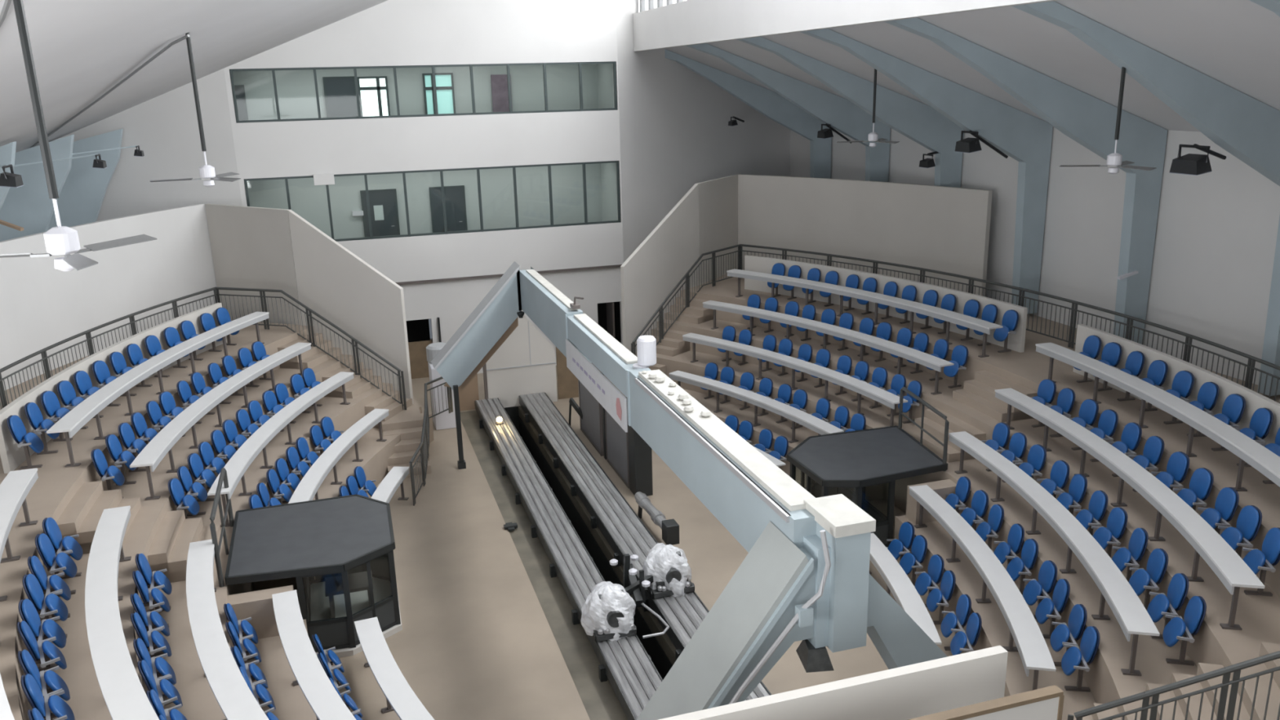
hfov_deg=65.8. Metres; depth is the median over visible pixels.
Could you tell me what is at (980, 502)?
chair
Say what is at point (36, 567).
chair
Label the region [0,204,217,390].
wall
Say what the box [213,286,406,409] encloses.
railing
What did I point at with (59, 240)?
ceiling fan
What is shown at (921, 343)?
chair
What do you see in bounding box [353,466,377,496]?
chair
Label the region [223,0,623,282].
wall
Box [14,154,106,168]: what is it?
floodlight
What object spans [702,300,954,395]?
curved desk
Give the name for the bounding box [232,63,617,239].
window glass
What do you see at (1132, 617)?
curved desk
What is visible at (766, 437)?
chair
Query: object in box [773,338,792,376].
chair
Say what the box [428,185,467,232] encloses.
door
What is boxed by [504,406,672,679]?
floor
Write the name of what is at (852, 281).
chair
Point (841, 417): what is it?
chair
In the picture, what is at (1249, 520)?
chair
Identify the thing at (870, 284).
chair
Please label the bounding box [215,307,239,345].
chair
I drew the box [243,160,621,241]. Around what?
window
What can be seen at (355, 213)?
wall lamp
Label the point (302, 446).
chair
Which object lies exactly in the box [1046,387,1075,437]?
chair
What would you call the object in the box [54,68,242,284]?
wall
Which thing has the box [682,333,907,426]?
curved desk
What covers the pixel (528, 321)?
trim
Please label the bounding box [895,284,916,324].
chair
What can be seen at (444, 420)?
tall cabinet
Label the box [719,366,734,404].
chair
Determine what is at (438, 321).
trim
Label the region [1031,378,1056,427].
chair
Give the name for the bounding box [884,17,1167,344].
support beam
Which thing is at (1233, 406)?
chair
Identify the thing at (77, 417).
curved desk
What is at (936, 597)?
chair
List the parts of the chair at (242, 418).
backrest, seat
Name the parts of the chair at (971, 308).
seat, backrest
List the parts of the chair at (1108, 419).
seat, backrest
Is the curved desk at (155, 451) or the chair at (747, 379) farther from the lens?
the chair at (747, 379)
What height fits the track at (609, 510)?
0.380 m
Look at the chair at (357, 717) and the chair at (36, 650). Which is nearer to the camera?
the chair at (36, 650)
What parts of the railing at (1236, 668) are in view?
post, post, cross rail, post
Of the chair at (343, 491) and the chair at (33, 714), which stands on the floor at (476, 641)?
the chair at (343, 491)
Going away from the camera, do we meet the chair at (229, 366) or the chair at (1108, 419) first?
the chair at (1108, 419)
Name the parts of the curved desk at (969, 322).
leg, leg, leg, leg, leg, leg, leg, leg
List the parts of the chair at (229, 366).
backrest, seat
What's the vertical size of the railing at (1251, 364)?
1.085 m
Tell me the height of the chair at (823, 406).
0.947 m
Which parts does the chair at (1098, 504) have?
seat, backrest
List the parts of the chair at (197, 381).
backrest, seat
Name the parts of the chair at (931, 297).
seat, backrest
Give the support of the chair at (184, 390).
on the platform at (76, 498)
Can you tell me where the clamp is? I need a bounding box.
[503,522,517,531]
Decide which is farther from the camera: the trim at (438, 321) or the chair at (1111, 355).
the trim at (438, 321)
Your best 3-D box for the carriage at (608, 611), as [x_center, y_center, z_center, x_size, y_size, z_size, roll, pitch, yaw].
[-0.541,4.041,16.236,0.903,0.778,0.960,-6,16,-16]
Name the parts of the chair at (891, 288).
seat, backrest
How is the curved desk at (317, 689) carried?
on the platform at (76, 498)
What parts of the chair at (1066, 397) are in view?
seat, backrest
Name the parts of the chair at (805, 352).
seat, backrest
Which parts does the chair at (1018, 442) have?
seat, backrest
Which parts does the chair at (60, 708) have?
backrest, seat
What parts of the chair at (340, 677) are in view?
backrest, seat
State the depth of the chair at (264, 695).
13.14 m
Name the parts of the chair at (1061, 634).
seat, backrest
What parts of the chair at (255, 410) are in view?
backrest, seat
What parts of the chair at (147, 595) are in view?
backrest, seat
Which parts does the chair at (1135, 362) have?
seat, backrest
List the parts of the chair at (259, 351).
backrest, seat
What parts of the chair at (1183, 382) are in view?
seat, backrest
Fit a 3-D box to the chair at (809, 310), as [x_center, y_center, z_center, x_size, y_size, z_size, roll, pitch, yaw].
[4.443,-0.994,26.498,0.401,0.947,0.580,-12,19,-33]
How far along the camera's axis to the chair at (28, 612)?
12.05 m
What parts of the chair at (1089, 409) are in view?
seat, backrest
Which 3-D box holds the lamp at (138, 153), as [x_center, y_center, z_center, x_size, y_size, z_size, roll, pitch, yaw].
[-12.688,-5.239,25.034,0.192,0.180,0.313,-6,16,-16]
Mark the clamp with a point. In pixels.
(510, 526)
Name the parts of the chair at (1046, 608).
seat, backrest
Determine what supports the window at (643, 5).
in the wall at (676, 135)
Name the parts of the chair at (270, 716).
seat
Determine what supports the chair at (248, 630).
on the platform at (76, 498)
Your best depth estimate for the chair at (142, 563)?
14.71 m
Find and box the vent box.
[313,173,334,185]
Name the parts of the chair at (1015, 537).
seat, backrest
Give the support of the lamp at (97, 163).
attached to the floodlight at (97, 163)
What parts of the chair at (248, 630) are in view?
backrest, seat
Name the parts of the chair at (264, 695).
backrest, seat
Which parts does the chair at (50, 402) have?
backrest, seat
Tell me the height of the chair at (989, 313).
0.947 m
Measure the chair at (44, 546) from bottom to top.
0.947 m
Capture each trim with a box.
[0,134,74,241]
[0,141,16,209]
[47,128,123,231]
[395,264,622,284]
[437,317,441,342]
[482,364,488,399]
[486,320,555,370]
[632,0,1057,51]
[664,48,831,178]
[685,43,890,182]
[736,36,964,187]
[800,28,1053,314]
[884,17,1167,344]
[907,684,1064,719]
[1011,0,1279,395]
[1248,0,1279,17]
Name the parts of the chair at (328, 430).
backrest, seat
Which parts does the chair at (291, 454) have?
backrest, seat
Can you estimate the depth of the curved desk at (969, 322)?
24.87 m
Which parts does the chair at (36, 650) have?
backrest, seat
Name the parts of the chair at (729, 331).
seat, backrest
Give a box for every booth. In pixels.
[224,493,402,658]
[786,425,947,548]
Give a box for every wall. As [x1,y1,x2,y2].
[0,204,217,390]
[0,302,226,473]
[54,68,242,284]
[204,203,413,404]
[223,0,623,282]
[226,585,293,640]
[400,266,621,373]
[406,301,621,343]
[408,340,431,378]
[485,315,557,408]
[612,0,790,344]
[620,173,742,352]
[657,645,1008,719]
[737,174,992,297]
[744,254,1027,352]
[790,126,1279,385]
[906,479,956,524]
[964,697,1059,719]
[1072,324,1279,444]
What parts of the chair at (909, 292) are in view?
seat, backrest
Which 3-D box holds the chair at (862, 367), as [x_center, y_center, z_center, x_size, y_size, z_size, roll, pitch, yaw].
[5.211,0.510,23.661,0.401,0.947,0.580,-9,17,-25]
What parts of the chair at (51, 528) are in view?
backrest, seat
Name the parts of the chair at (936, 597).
seat, backrest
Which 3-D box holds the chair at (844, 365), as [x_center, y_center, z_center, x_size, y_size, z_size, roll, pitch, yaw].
[4.909,0.375,24.171,0.401,0.947,0.580,-11,18,-30]
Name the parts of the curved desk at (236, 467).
leg, leg, leg, leg, leg, leg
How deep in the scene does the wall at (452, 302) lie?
31.50 m
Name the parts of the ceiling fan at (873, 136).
blade, motor, down rod, blade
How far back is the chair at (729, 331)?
27.28 m
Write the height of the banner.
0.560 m
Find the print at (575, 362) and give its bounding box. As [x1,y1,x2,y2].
[572,357,604,394]
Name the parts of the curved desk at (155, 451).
leg, leg, leg, leg, leg, leg, leg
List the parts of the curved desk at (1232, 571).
leg, leg, leg, leg, leg, leg, leg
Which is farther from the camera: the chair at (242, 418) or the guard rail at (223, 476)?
the chair at (242, 418)
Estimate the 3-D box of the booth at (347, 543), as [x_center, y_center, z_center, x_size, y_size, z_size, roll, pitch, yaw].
[-5.631,3.767,17.305,2.690,1.640,2.920,-6,16,-16]
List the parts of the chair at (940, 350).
seat, backrest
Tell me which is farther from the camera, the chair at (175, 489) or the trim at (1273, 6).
the chair at (175, 489)
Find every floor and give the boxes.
[296,338,969,719]
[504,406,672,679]
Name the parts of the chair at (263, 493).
backrest, seat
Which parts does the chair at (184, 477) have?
backrest, seat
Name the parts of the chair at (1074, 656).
seat, backrest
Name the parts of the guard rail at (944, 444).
rail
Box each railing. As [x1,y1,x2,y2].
[0,287,217,409]
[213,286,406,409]
[408,376,453,506]
[631,244,740,356]
[737,244,1279,400]
[1067,650,1279,719]
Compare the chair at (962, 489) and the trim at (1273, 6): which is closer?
the trim at (1273, 6)
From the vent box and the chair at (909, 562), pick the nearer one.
the chair at (909, 562)
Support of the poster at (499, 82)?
attached to the window glass at (308, 201)
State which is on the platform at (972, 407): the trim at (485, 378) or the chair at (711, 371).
the chair at (711, 371)
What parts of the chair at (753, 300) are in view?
seat, backrest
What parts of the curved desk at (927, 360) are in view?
leg, leg, leg, leg, leg, leg, leg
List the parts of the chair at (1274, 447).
seat, backrest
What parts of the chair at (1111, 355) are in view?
seat, backrest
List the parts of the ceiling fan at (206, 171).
blade, down rod, motor, blade, blade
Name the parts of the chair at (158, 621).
backrest, seat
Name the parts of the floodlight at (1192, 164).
arm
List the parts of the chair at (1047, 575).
seat, backrest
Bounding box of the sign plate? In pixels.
[1116,270,1138,279]
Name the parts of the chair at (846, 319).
seat, backrest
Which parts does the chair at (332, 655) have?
backrest, seat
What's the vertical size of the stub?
0.258 m
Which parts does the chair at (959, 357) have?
seat, backrest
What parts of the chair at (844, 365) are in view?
seat, backrest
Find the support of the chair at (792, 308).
on the platform at (972, 407)
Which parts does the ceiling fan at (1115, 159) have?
blade, motor, down rod, blade, blade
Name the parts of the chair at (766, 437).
seat, backrest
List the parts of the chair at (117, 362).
backrest, seat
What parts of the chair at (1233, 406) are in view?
seat, backrest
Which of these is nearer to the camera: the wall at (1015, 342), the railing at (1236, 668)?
the railing at (1236, 668)
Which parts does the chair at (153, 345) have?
backrest, seat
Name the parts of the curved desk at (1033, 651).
leg, leg, leg, leg, leg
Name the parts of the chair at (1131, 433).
seat, backrest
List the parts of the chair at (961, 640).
seat, backrest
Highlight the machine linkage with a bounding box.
[609,553,669,638]
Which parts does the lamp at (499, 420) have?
bulb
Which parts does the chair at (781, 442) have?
seat, backrest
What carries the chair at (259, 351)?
on the platform at (76, 498)
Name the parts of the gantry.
support post, joint plate, spotlight, cable bracket, edge trim, king post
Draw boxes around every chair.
[6,415,44,469]
[17,599,66,671]
[17,621,66,693]
[17,649,70,719]
[20,673,75,719]
[22,573,68,638]
[24,402,59,454]
[27,555,71,621]
[27,707,44,719]
[35,533,77,596]
[40,391,74,441]
[42,517,83,578]
[56,380,88,429]
[73,370,103,417]
[90,448,124,498]
[92,360,120,406]
[105,434,137,485]
[109,351,136,396]
[117,422,148,472]
[125,343,152,386]
[130,412,159,444]
[130,593,169,656]
[130,612,171,676]
[132,570,169,631]
[133,638,176,704]
[135,553,172,612]
[137,659,182,708]
[144,335,169,377]
[146,400,174,431]
[146,689,186,719]
[158,391,186,436]
[159,715,164,719]
[163,327,189,368]
[168,478,199,519]
[176,380,203,423]
[177,466,207,515]
[179,320,205,360]
[186,453,216,501]
[190,372,215,414]
[198,441,226,488]
[200,312,222,351]
[207,362,231,404]
[210,430,238,464]
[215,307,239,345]
[222,355,244,395]
[222,419,248,450]
[223,603,257,661]
[225,621,262,676]
[230,645,268,704]
[235,408,262,439]
[237,347,259,386]
[238,666,275,709]
[247,400,273,442]
[248,494,262,508]
[251,341,271,380]
[256,482,281,506]
[262,390,286,431]
[264,706,279,719]
[266,469,292,503]
[274,382,297,423]
[275,457,300,502]
[285,446,310,479]
[289,373,311,413]
[295,437,319,467]
[302,368,322,406]
[309,425,333,454]
[311,634,344,686]
[317,653,351,706]
[320,416,344,444]
[328,677,362,717]
[338,485,349,496]
[346,475,368,497]
[351,710,362,719]
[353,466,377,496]
[700,362,718,399]
[717,325,735,361]
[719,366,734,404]
[724,414,738,432]
[733,328,751,365]
[736,372,754,410]
[738,420,753,444]
[742,293,760,328]
[751,428,773,452]
[755,377,773,416]
[757,334,776,371]
[759,297,777,333]
[765,435,788,467]
[767,262,785,297]
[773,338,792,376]
[773,383,791,423]
[780,301,799,337]
[782,265,801,299]
[788,389,807,429]
[795,304,815,341]
[795,343,812,382]
[801,267,821,302]
[809,397,830,435]
[810,348,831,387]
[816,308,835,346]
[819,271,839,306]
[827,405,848,429]
[832,312,853,351]
[832,355,852,395]
[841,413,866,431]
[843,274,859,311]
[849,360,869,401]
[853,317,874,356]
[857,277,877,314]
[867,366,888,408]
[870,321,892,361]
[878,281,897,319]
[885,373,906,416]
[886,521,915,561]
[889,327,912,368]
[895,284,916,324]
[897,380,922,423]
[898,534,927,586]
[906,332,928,373]
[915,289,938,328]
[915,554,944,607]
[925,338,949,381]
[926,570,955,624]
[933,293,956,333]
[940,594,971,650]
[943,344,968,388]
[945,475,970,513]
[950,612,982,655]
[955,299,980,341]
[958,489,988,530]
[973,304,997,346]
[974,503,1004,549]
[980,422,1009,471]
[993,309,1018,352]
[993,523,1024,567]
[996,432,1026,482]
[1006,538,1038,594]
[1014,444,1046,479]
[1022,560,1057,618]
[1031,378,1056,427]
[1035,578,1070,638]
[1036,460,1069,497]
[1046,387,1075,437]
[1049,604,1087,666]
[1054,473,1087,514]
[1061,626,1099,692]
[1068,399,1098,450]
[1073,335,1101,382]
[1073,490,1108,535]
[1086,408,1118,462]
[1091,506,1128,558]
[1092,342,1122,391]
[1106,422,1142,476]
[1111,527,1148,582]
[1116,351,1144,400]
[1128,435,1164,492]
[1128,548,1168,610]
[1138,360,1168,411]
[1146,573,1189,639]
[1151,451,1189,491]
[1162,595,1206,666]
[1163,370,1194,424]
[1173,467,1213,511]
[1186,382,1219,436]
[1196,487,1239,534]
[1211,393,1245,451]
[1217,505,1262,557]
[1234,408,1273,466]
[1242,527,1279,596]
[1259,427,1279,484]
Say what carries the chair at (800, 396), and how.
on the platform at (972, 407)
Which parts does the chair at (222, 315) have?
backrest, seat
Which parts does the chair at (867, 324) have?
seat, backrest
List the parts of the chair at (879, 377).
seat, backrest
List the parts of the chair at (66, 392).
backrest, seat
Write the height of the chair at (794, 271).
0.947 m
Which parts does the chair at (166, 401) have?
backrest, seat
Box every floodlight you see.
[0,164,23,187]
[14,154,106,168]
[71,145,144,156]
[728,115,744,126]
[795,639,833,672]
[817,123,852,143]
[919,151,938,168]
[955,130,1008,158]
[1169,143,1226,175]
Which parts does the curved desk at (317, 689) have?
leg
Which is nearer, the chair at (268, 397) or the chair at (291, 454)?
the chair at (291, 454)
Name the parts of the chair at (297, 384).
backrest, seat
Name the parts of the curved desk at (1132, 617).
leg, leg, leg, leg, leg, leg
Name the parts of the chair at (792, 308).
seat, backrest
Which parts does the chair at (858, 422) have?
seat, backrest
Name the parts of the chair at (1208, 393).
seat, backrest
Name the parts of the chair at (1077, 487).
seat, backrest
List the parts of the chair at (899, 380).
seat, backrest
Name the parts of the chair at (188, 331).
backrest, seat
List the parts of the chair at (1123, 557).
seat, backrest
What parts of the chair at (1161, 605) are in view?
seat, backrest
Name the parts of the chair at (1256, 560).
seat, backrest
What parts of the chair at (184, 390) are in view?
backrest, seat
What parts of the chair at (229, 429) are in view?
backrest, seat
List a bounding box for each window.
[229,61,617,123]
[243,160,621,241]
[356,75,390,116]
[422,72,455,114]
[638,0,687,12]
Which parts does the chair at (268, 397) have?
backrest, seat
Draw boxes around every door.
[234,84,248,120]
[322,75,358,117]
[360,188,399,237]
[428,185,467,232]
[457,373,479,410]
[555,346,578,399]
[606,302,615,338]
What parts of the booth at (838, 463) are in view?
panel, booth frame, panel, panel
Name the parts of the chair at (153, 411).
backrest, seat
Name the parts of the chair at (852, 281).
seat, backrest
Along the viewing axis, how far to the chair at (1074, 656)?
13.51 m
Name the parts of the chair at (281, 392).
backrest, seat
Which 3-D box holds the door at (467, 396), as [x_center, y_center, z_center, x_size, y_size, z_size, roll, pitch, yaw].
[-5.076,0.533,28.280,0.850,1.900,0.050,-6,16,-16]
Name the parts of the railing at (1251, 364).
post, post, post, post, post, post, post, post, post, post, post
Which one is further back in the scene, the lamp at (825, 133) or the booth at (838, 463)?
the lamp at (825, 133)
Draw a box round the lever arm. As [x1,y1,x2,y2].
[568,397,582,425]
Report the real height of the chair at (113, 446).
0.947 m
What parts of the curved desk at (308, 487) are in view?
leg, leg, leg, leg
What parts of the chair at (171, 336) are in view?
backrest, seat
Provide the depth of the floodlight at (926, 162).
27.41 m
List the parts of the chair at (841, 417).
seat, backrest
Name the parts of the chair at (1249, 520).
seat, backrest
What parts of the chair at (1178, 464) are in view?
seat, backrest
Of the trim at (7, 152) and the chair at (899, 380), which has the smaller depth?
the trim at (7, 152)
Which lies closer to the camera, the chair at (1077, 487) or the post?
the chair at (1077, 487)
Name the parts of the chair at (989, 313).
seat, backrest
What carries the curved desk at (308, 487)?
on the platform at (76, 498)
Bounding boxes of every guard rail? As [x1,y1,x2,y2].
[209,467,234,586]
[897,386,949,471]
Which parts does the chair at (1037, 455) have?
seat, backrest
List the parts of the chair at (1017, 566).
seat, backrest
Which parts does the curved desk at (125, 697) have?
leg, leg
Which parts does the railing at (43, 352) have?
post, post, post, handrail, post, post, post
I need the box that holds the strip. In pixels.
[460,405,676,719]
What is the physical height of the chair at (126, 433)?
0.947 m
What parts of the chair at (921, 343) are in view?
seat, backrest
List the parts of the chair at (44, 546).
backrest, seat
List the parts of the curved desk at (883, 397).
leg, leg, leg, leg, leg, leg, leg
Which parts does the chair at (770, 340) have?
seat, backrest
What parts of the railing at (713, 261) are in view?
post, post, post, post, post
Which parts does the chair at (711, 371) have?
seat, backrest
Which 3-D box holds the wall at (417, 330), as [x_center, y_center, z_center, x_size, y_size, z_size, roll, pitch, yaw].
[-4.381,-1.128,33.573,7.616,2.200,0.174,-5,16,-13]
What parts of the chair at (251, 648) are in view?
backrest, seat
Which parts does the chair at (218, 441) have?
backrest, seat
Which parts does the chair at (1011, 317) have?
seat, backrest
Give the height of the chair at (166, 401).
0.947 m
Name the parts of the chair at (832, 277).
seat, backrest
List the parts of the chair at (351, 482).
backrest, seat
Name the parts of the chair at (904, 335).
seat, backrest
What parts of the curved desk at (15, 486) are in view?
leg, leg, leg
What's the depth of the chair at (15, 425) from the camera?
16.70 m
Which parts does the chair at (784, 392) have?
seat, backrest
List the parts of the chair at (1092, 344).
seat, backrest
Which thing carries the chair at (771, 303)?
on the platform at (972, 407)
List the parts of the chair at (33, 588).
backrest, seat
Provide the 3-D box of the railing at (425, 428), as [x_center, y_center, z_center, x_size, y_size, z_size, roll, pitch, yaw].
[-5.152,1.798,23.684,0.444,1.955,3.835,0,16,4]
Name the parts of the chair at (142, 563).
backrest, seat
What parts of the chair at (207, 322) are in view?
backrest, seat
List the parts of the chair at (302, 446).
backrest, seat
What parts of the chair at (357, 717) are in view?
seat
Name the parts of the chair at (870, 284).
seat, backrest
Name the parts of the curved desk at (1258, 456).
leg, leg, leg, leg, leg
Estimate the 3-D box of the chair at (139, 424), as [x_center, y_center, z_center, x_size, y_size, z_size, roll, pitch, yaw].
[-9.481,1.467,19.029,0.401,0.947,0.580,-3,16,-5]
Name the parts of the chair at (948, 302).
seat, backrest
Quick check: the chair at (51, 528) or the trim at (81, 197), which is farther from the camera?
the trim at (81, 197)
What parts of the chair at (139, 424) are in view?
backrest, seat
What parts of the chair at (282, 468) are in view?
backrest, seat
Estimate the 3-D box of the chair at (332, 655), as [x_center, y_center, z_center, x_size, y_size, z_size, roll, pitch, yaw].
[-4.812,4.665,15.315,0.401,0.947,0.580,-9,17,-26]
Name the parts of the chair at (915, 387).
seat, backrest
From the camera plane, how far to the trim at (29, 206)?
23.91 m
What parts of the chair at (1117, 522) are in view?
seat, backrest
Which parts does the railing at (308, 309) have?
post, post, handrail, post, post, post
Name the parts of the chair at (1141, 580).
seat, backrest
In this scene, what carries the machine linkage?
attached to the carriage at (669, 568)
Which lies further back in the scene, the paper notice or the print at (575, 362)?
the paper notice
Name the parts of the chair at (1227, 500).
seat, backrest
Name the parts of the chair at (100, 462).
backrest, seat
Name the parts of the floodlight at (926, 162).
arm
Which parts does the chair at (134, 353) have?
backrest, seat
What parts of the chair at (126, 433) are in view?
backrest, seat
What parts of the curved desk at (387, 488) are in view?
leg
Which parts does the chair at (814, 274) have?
seat, backrest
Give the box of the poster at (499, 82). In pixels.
[490,74,512,111]
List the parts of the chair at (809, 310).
seat, backrest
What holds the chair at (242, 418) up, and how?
on the platform at (76, 498)
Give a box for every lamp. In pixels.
[0,172,23,187]
[93,159,106,168]
[133,149,144,156]
[352,210,363,216]
[495,416,503,424]
[728,120,737,126]
[817,128,833,138]
[919,158,935,168]
[955,137,982,153]
[1169,153,1211,175]
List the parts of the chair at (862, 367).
seat, backrest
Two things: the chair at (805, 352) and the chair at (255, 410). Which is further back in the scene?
the chair at (805, 352)
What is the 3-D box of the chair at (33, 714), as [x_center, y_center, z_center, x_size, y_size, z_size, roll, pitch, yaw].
[-5.864,3.912,9.992,0.401,0.947,0.580,-13,19,-36]
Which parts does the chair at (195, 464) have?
backrest, seat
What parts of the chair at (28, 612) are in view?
backrest, seat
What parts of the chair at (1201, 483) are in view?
seat, backrest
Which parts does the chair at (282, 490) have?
backrest, seat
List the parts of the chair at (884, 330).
seat, backrest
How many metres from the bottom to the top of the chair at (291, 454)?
0.947 m
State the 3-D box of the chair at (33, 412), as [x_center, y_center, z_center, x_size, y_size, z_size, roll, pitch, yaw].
[-10.502,1.198,17.420,0.401,0.947,0.580,-5,16,-12]
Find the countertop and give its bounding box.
[324,570,373,618]
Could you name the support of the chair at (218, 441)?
on the platform at (76, 498)
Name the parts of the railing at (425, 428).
post, post, handrail, post, post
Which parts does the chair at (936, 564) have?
seat, backrest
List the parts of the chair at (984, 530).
seat, backrest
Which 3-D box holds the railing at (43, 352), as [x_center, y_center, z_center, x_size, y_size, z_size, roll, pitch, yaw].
[-11.727,0.281,20.391,1.026,1.085,12.625,-1,16,0]
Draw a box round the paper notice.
[373,204,383,220]
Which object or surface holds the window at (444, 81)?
in the window glass at (308, 201)
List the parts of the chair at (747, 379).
seat, backrest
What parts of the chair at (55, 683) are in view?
backrest, seat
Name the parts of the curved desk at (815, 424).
leg, leg, leg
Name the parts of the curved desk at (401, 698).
leg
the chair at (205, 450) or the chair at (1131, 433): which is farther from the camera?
the chair at (205, 450)
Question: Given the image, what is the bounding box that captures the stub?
[0,219,23,231]
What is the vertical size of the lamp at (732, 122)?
0.201 m
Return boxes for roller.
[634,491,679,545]
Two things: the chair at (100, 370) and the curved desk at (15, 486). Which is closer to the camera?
the curved desk at (15, 486)
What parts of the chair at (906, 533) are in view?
seat, backrest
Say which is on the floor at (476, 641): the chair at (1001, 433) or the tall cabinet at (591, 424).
the tall cabinet at (591, 424)
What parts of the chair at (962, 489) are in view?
seat, backrest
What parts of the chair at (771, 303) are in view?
seat, backrest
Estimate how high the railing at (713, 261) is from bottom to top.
3.085 m
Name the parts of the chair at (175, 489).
backrest, seat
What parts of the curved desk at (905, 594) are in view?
leg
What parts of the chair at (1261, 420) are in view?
seat, backrest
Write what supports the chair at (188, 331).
on the platform at (76, 498)
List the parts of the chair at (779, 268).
seat, backrest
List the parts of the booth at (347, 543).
panel, panel, panel, booth frame, panel, panel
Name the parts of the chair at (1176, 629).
seat, backrest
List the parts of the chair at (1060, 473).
seat, backrest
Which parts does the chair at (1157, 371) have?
seat, backrest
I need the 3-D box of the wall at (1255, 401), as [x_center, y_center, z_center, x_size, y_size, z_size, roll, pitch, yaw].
[9.580,1.056,15.927,0.716,1.020,9.808,-2,16,-1]
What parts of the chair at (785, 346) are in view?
seat, backrest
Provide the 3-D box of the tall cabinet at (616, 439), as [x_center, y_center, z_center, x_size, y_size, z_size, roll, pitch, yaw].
[-0.527,1.655,23.313,0.100,2.200,1.880,-6,16,-16]
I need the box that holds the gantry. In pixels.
[431,261,947,719]
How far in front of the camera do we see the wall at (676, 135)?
33.22 m
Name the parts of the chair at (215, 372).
backrest, seat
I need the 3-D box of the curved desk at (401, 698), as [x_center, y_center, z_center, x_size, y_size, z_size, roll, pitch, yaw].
[-3.380,5.036,14.232,0.526,0.747,4.400,-11,18,-29]
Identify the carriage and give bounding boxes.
[580,581,636,641]
[641,542,694,598]
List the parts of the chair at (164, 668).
backrest, seat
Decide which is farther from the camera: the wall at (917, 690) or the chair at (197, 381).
the chair at (197, 381)
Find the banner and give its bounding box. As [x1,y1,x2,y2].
[565,338,627,432]
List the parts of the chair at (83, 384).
backrest, seat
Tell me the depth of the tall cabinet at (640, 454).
22.11 m
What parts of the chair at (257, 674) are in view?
backrest, seat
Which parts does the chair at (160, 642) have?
backrest, seat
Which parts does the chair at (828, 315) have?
seat, backrest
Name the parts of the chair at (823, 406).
seat, backrest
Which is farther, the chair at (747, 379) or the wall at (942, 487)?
the chair at (747, 379)
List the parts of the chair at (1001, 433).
seat, backrest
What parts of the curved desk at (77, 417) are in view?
leg, leg, leg, leg, leg, leg, leg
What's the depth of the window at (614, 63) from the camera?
29.42 m
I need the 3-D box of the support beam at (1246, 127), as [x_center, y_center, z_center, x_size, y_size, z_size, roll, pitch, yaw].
[8.841,-2.597,16.887,7.200,7.390,0.280,-6,16,-16]
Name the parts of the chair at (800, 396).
seat, backrest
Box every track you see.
[474,397,662,719]
[519,392,771,700]
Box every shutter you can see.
[579,381,600,452]
[605,410,627,484]
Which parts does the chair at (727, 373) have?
seat, backrest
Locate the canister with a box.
[632,335,656,368]
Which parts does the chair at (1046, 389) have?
seat, backrest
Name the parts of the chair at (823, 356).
seat, backrest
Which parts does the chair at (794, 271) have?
seat, backrest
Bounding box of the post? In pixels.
[601,373,606,459]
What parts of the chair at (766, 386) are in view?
seat, backrest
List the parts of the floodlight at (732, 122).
arm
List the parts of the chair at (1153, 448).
seat, backrest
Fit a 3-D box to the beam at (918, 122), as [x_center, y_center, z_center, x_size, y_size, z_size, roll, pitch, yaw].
[5.583,-5.332,26.923,7.200,7.390,0.280,-6,16,-16]
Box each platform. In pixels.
[0,320,434,719]
[635,268,1279,719]
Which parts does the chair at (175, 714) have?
backrest, seat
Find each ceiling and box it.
[0,0,387,152]
[664,0,1279,131]
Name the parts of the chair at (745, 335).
seat, backrest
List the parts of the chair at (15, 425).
backrest, seat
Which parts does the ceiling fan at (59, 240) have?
blade, down rod, motor, blade, blade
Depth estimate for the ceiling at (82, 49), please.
15.52 m
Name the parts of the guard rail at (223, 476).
rail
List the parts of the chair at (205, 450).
backrest, seat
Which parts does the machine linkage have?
pale knob, pale knob, pale knob, link arm, pale knob, pull handle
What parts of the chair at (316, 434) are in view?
backrest, seat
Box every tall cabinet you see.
[426,342,456,430]
[626,401,653,495]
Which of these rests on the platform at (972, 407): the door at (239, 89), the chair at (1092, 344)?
the chair at (1092, 344)
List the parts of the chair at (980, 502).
seat, backrest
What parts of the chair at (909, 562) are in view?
seat, backrest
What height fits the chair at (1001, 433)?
0.947 m
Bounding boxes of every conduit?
[0,0,11,26]
[29,34,190,148]
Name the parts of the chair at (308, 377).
backrest, seat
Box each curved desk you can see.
[0,467,38,719]
[46,311,269,467]
[84,506,159,719]
[129,342,311,500]
[186,539,269,719]
[207,371,354,527]
[271,590,356,719]
[288,408,388,503]
[354,617,434,719]
[371,466,409,502]
[668,370,844,443]
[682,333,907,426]
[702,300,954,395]
[726,269,1003,357]
[753,446,785,466]
[869,533,941,644]
[909,484,1056,689]
[948,431,1159,675]
[995,387,1264,630]
[1035,342,1279,491]
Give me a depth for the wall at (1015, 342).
25.84 m
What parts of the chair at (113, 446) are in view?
backrest, seat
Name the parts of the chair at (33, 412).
backrest, seat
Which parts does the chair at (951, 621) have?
seat, backrest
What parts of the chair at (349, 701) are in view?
backrest, seat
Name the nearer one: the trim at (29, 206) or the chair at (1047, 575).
the chair at (1047, 575)
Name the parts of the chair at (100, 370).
backrest, seat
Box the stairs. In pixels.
[381,400,431,476]
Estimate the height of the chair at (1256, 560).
0.947 m
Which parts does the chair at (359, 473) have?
backrest, seat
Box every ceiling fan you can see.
[0,0,156,271]
[149,31,240,186]
[836,68,899,146]
[1059,66,1156,173]
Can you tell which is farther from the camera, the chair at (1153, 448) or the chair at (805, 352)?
the chair at (805, 352)
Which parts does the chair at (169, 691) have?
backrest, seat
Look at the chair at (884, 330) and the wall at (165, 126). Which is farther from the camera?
the wall at (165, 126)
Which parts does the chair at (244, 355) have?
backrest, seat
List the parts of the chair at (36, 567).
backrest, seat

